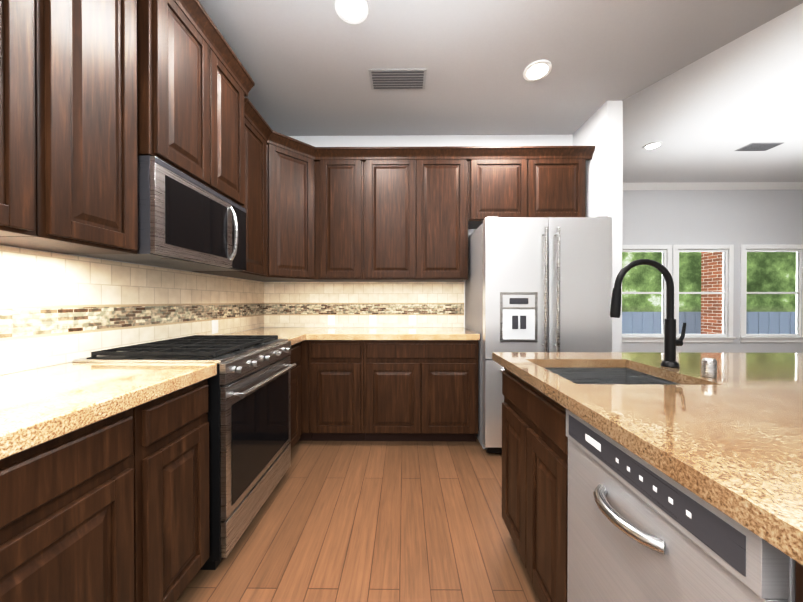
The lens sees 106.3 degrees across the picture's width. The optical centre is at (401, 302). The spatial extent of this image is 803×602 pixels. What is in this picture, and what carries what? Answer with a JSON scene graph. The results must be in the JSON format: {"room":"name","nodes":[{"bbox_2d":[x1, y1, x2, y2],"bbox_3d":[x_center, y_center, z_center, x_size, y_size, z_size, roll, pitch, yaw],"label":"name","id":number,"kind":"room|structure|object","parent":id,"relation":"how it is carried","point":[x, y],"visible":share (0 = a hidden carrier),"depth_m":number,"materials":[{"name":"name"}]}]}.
{"room":"kitchen","nodes":[
{"label":"kitchen","id":0,"kind":"room"},
{"bbox_2d":[0,245,261,375],"bbox_3d":[-1.516,-0.472,1.409,0.200,3.270,8.000,0,0,1],"label":"wall","id":1,"kind":"structure","parent":0,"point":[109,260],"depth_m":1.37,"materials":[{"name":"grey paint"}]},
{"bbox_2d":[0,0,55,243],"bbox_3d":[-1.260,-0.758,0.737,0.320,1.110,0.371,0,0,1],"label":"upper cabinet","id":2,"kind":"object","parent":1,"relation":"attached to","point":[25,25],"depth_m":0.88,"materials":[{"name":"brown wood"}]},
{"bbox_2d":[0,0,143,253],"bbox_3d":[-1.257,-0.760,1.097,0.320,1.110,0.349,0,0,1],"label":"upper cabinet","id":3,"kind":"object","parent":1,"relation":"attached to","point":[97,97],"depth_m":1.09,"materials":[{"name":"brown wood"}]},
{"bbox_2d":[0,246,263,374],"bbox_3d":[-1.415,0.024,1.226,0.003,0.456,3.670,0,0,1],"label":"tile backsplash","id":4,"kind":"structure","parent":1,"relation":"attached to","point":[56,308],"depth_m":1.40,"materials":[{"name":"tile"}]},
{"bbox_2d":[212,320,217,333],"bbox_3d":[-1.400,0.178,2.262,0.006,0.100,0.070,0,0,1],"label":"electrical outlet plate","id":5,"kind":"object","parent":4,"relation":"attached to","point":[214,322],"depth_m":2.25,"materials":[{"name":"white plastic"}]},
{"bbox_2d":[144,0,223,195],"bbox_3d":[-1.228,-1.025,1.489,0.370,0.785,0.434,0,0,1],"label":"upper cabinet","id":6,"kind":"object","parent":1,"relation":"attached to","point":[182,62],"depth_m":1.43,"materials":[{"name":"brown wood"}]},
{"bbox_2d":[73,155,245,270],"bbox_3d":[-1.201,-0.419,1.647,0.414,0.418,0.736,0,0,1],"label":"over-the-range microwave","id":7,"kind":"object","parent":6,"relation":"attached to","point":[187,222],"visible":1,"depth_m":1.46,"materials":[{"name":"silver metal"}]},
{"bbox_2d":[192,104,275,279],"bbox_3d":[-1.221,-0.767,2.258,0.368,1.110,0.478,0,0,1],"label":"upper cabinet","id":8,"kind":"object","parent":1,"relation":"attached to","point":[261,210],"depth_m":2.32,"materials":[{"name":"brown wood"}]},
{"bbox_2d":[220,52,247,207],"bbox_3d":[-1.225,-1.026,1.799,0.370,0.785,0.434,0,0,1],"label":"upper cabinet","id":9,"kind":"object","parent":1,"relation":"attached to","point":[233,90],"depth_m":1.87,"materials":[{"name":"brown wood"}]},
{"bbox_2d":[255,136,319,281],"bbox_3d":[-1.096,-0.769,2.747,0.610,1.110,0.610,0,0,1],"label":"upper cabinet","id":10,"kind":"object","parent":1,"relation":"attached to","point":[293,156],"depth_m":2.59,"materials":[{"name":"brown wood"}]},
{"bbox_2d":[176,437,539,601],"bbox_3d":[3.588,1.214,1.270,10.410,0.100,8.200,0,0,1],"label":"floor","id":11,"kind":"structure","parent":0,"point":[377,521],"depth_m":1.51,"materials":[{"name":"brown wood"}]},
{"bbox_2d":[0,402,151,601],"bbox_3d":[-1.112,0.738,0.625,0.618,0.860,0.610,0,0,1],"label":"base cabinet","id":12,"kind":"object","parent":11,"relation":"on","point":[114,508],"depth_m":0.76,"materials":[{"name":"brown wood"}]},
{"bbox_2d":[0,363,216,459],"bbox_3d":[-1.104,0.284,0.332,0.636,0.050,1.885,0,0,1],"label":"countertop","id":13,"kind":"structure","parent":12,"relation":"on","point":[41,405],"depth_m":0.87,"materials":[{"name":"beige stone"}]},
{"bbox_2d":[148,379,208,601],"bbox_3d":[-1.108,0.735,1.103,0.618,0.860,0.345,0,0,1],"label":"base cabinet","id":14,"kind":"object","parent":11,"relation":"on","point":[178,420],"depth_m":1.09,"materials":[{"name":"brown wood"}]},
{"bbox_2d":[72,335,295,569],"bbox_3d":[-1.043,0.688,1.651,0.710,0.948,0.740,0,0,1],"label":"gas range","id":15,"kind":"object","parent":11,"relation":"on","point":[249,402],"visible":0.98,"depth_m":1.43,"materials":[{"name":"silver metal"}]},
{"bbox_2d":[289,341,303,448],"bbox_3d":[-1.097,0.729,2.227,0.618,0.860,0.395,0,0,1],"label":"base cabinet","id":16,"kind":"object","parent":11,"relation":"on","point":[297,350],"depth_m":2.28,"materials":[{"name":"brown wood"}]},
{"bbox_2d":[224,331,307,345],"bbox_3d":[-1.083,0.274,2.207,0.640,0.050,0.365,0,0,1],"label":"countertop","id":17,"kind":"structure","parent":16,"relation":"on","point":[295,337],"depth_m":2.37,"materials":[{"name":"beige stone"}]},
{"bbox_2d":[304,340,363,440],"bbox_3d":[-0.528,0.726,2.740,0.449,0.860,0.626,0,0,1],"label":"base cabinet","id":18,"kind":"object","parent":11,"relation":"on","point":[333,369],"depth_m":2.43,"materials":[{"name":"brown wood"}]},
{"bbox_2d":[364,340,477,441],"bbox_3d":[0.161,0.726,2.733,0.929,0.860,0.626,0,0,1],"label":"base cabinet","id":19,"kind":"object","parent":11,"relation":"on","point":[415,390],"depth_m":2.42,"materials":[{"name":"brown wood"}]},
{"bbox_2d":[246,327,479,339],"bbox_3d":[-0.386,0.271,2.716,2.027,0.050,0.666,0,0,1],"label":"countertop","id":20,"kind":"structure","parent":19,"relation":"on","point":[314,333],"depth_m":2.44,"materials":[{"name":"beige stone"}]},
{"bbox_2d":[465,216,611,452],"bbox_3d":[1.106,0.249,2.612,0.944,1.815,0.841,0,0,1],"label":"refrigerator","id":21,"kind":"object","parent":11,"relation":"on","point":[538,284],"visible":0.73,"depth_m":2.26,"materials":[{"name":"silver metal"}]},
{"bbox_2d":[566,409,795,601],"bbox_3d":[0.752,0.735,0.629,0.649,0.866,0.480,0,0,1],"label":"built-in dishwasher","id":22,"kind":"object","parent":11,"relation":"on","point":[640,529],"visible":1,"depth_m":0.58,"materials":[{"name":"silver metal"}]},
{"bbox_2d":[795,561,802,601],"bbox_3d":[0.792,0.734,0.124,0.620,0.872,0.523,0,0,1],"label":"base cabinet","id":23,"kind":"object","parent":11,"relation":"on","point":[799,568],"depth_m":0.38,"materials":[{"name":"brown wood"}]},
{"bbox_2d":[492,352,802,564],"bbox_3d":[1.670,0.278,0.393,2.430,0.038,2.280,0,0,1],"label":"countertop","id":24,"kind":"structure","parent":23,"relation":"on","point":[728,440],"depth_m":0.67,"materials":[{"name":"beige stone"}]},
{"bbox_2d":[545,368,677,383],"bbox_3d":[0.782,0.402,1.152,0.470,0.216,0.430,0,0,1],"label":"undermount sink basin","id":25,"kind":"object","parent":24,"relation":"in","point":[602,376],"visible":0.02,"depth_m":1.36,"materials":[{"name":"silver metal"}]},
{"bbox_2d":[610,259,685,367],"bbox_3d":[0.991,0.038,1.208,0.300,0.429,0.058,0,0,1],"label":"gooseneck faucet","id":26,"kind":"object","parent":24,"relation":"on","point":[671,342],"visible":1,"depth_m":1.20,"materials":[{"name":"black metal"}]},
{"bbox_2d":[701,358,716,377],"bbox_3d":[1.066,0.223,1.043,0.038,0.062,0.037,0,0,1],"label":"air gap cap","id":27,"kind":"object","parent":24,"relation":"on","point":[708,367],"visible":1,"depth_m":1.03,"materials":[{"name":"silver metal"}]},
{"bbox_2d":[289,101,622,351],"bbox_3d":[0.234,-0.486,3.963,3.250,3.270,2.860,0,0,1],"label":"wall","id":28,"kind":"structure","parent":0,"point":[600,129],"depth_m":2.68,"materials":[{"name":"grey paint"}]},
{"bbox_2d":[312,152,367,281],"bbox_3d":[-0.593,-0.770,2.863,0.501,1.110,0.368,0,0,1],"label":"upper cabinet","id":29,"kind":"object","parent":28,"relation":"attached to","point":[337,177],"depth_m":2.73,"materials":[{"name":"brown wood"}]},
{"bbox_2d":[264,282,463,326],"bbox_3d":[-0.369,0.014,3.049,2.002,0.456,0.003,0,0,1],"label":"tile backsplash","id":30,"kind":"structure","parent":28,"relation":"attached to","point":[286,304],"depth_m":3.05,"materials":[{"name":"tile"}]},
{"bbox_2d":[328,315,334,324],"bbox_3d":[-0.710,0.174,3.048,0.070,0.100,0.006,0,0,1],"label":"electrical outlet plate","id":31,"kind":"object","parent":30,"relation":"attached to","point":[331,318],"depth_m":3.05,"materials":[{"name":"white plastic"}]},
{"bbox_2d":[369,315,375,324],"bbox_3d":[-0.290,0.174,3.044,0.070,0.100,0.006,0,0,1],"label":"electrical outlet plate","id":32,"kind":"object","parent":30,"relation":"attached to","point":[372,319],"depth_m":3.04,"materials":[{"name":"white plastic"}]},
{"bbox_2d":[409,315,415,324],"bbox_3d":[0.110,0.174,3.040,0.070,0.100,0.006,0,0,1],"label":"electrical outlet plate","id":33,"kind":"object","parent":30,"relation":"attached to","point":[412,318],"depth_m":3.04,"materials":[{"name":"white plastic"}]},
{"bbox_2d":[364,152,423,281],"bbox_3d":[-0.074,-0.770,2.882,0.537,1.110,0.320,0,0,1],"label":"upper cabinet","id":34,"kind":"object","parent":28,"relation":"attached to","point":[393,181],"depth_m":2.72,"materials":[{"name":"brown wood"}]},
{"bbox_2d":[424,152,471,281],"bbox_3d":[0.339,-0.770,2.878,0.536,1.110,0.320,0,0,1],"label":"upper cabinet","id":35,"kind":"object","parent":28,"relation":"attached to","point":[447,175],"depth_m":2.72,"materials":[{"name":"brown wood"}]},
{"bbox_2d":[472,152,535,228],"bbox_3d":[0.905,-1.035,2.871,0.592,0.580,0.320,0,0,1],"label":"upper cabinet","id":36,"kind":"object","parent":28,"relation":"attached to","point":[503,183],"depth_m":2.71,"materials":[{"name":"brown wood"}]},
{"bbox_2d":[536,152,587,217],"bbox_3d":[1.373,-1.035,2.867,0.592,0.580,0.320,0,0,1],"label":"upper cabinet","id":37,"kind":"object","parent":28,"relation":"attached to","point":[560,176],"depth_m":2.71,"materials":[{"name":"brown wood"}]},
{"bbox_2d":[198,0,802,135],"bbox_3d":[1.378,-1.887,0.199,5.610,0.425,5.650,0,0,1],"label":"ceiling","id":38,"kind":"structure","parent":0,"point":[307,64],"depth_m":2.04,"materials":[{"name":"white paint"}]},
{"bbox_2d":[335,0,367,23],"bbox_3d":[-0.283,-1.677,1.711,0.188,0.013,0.188,0,0,-8],"label":"recessed light","id":39,"kind":"object","parent":38,"relation":"in","point":[352,11],"depth_m":1.72,"materials":[{"name":"white paint"}]},
{"bbox_2d":[368,69,426,89],"bbox_3d":[-0.027,-1.680,2.268,0.420,0.010,0.200,0,0,1],"label":"ceiling vent","id":40,"kind":"object","parent":38,"relation":"in","point":[389,79],"depth_m":2.26,"materials":[{"name":"grey metal"}]},
{"bbox_2d":[523,60,551,80],"bbox_3d":[0.982,-1.679,2.179,0.188,0.013,0.188,0,0,-8],"label":"recessed light","id":41,"kind":"object","parent":38,"relation":"in","point":[537,70],"depth_m":2.17,"materials":[{"name":"white paint"}]},
{"bbox_2d":[622,190,802,352],"bbox_3d":[5.251,-0.493,5.179,6.760,3.270,0.070,0,0,1],"label":"wall","id":42,"kind":"structure","parent":0,"point":[737,219],"depth_m":5.14,"materials":[{"name":"grey paint"}]},
{"bbox_2d":[622,245,735,341],"bbox_3d":[4.642,-0.160,5.157,2.050,1.663,0.088,0,0,1],"label":"window","id":43,"kind":"structure","parent":42,"relation":"in","point":[703,287],"depth_m":5.17,"materials":[{"name":"white paint"}]},
{"bbox_2d":[622,182,802,189],"bbox_3d":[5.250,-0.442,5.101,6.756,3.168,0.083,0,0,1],"label":"crown molding","id":44,"kind":"structure","parent":42,"relation":"attached to","point":[718,186],"depth_m":5.09,"materials":[{"name":"white paint"}]},
{"bbox_2d":[739,245,802,342],"bbox_3d":[6.340,-0.160,5.141,1.149,1.663,0.088,0,0,1],"label":"window","id":45,"kind":"structure","parent":42,"relation":"in","point":[771,293],"depth_m":5.16,"materials":[{"name":"white paint"}]},
{"bbox_2d":[623,3,802,182],"bbox_3d":[3.588,-2.056,1.251,10.010,0.100,7.800,0,0,1],"label":"ceiling","id":46,"kind":"structure","parent":0,"point":[703,119],"depth_m":3.24,"materials":[{"name":"paint"}]},
{"bbox_2d":[643,141,662,149],"bbox_3d":[3.218,-2.013,3.855,0.188,0.013,0.188,0,0,-8],"label":"recessed light","id":47,"kind":"object","parent":46,"relation":"in","point":[653,145],"depth_m":3.84,"materials":[{"name":"white paint"}]},
{"bbox_2d":[735,143,782,150],"bbox_3d":[4.619,-2.015,3.892,0.400,0.010,0.200,0,0,1],"label":"ceiling vent","id":48,"kind":"object","parent":46,"relation":"in","point":[752,146],"depth_m":3.87,"materials":[{"name":"grey metal"}]}
]}

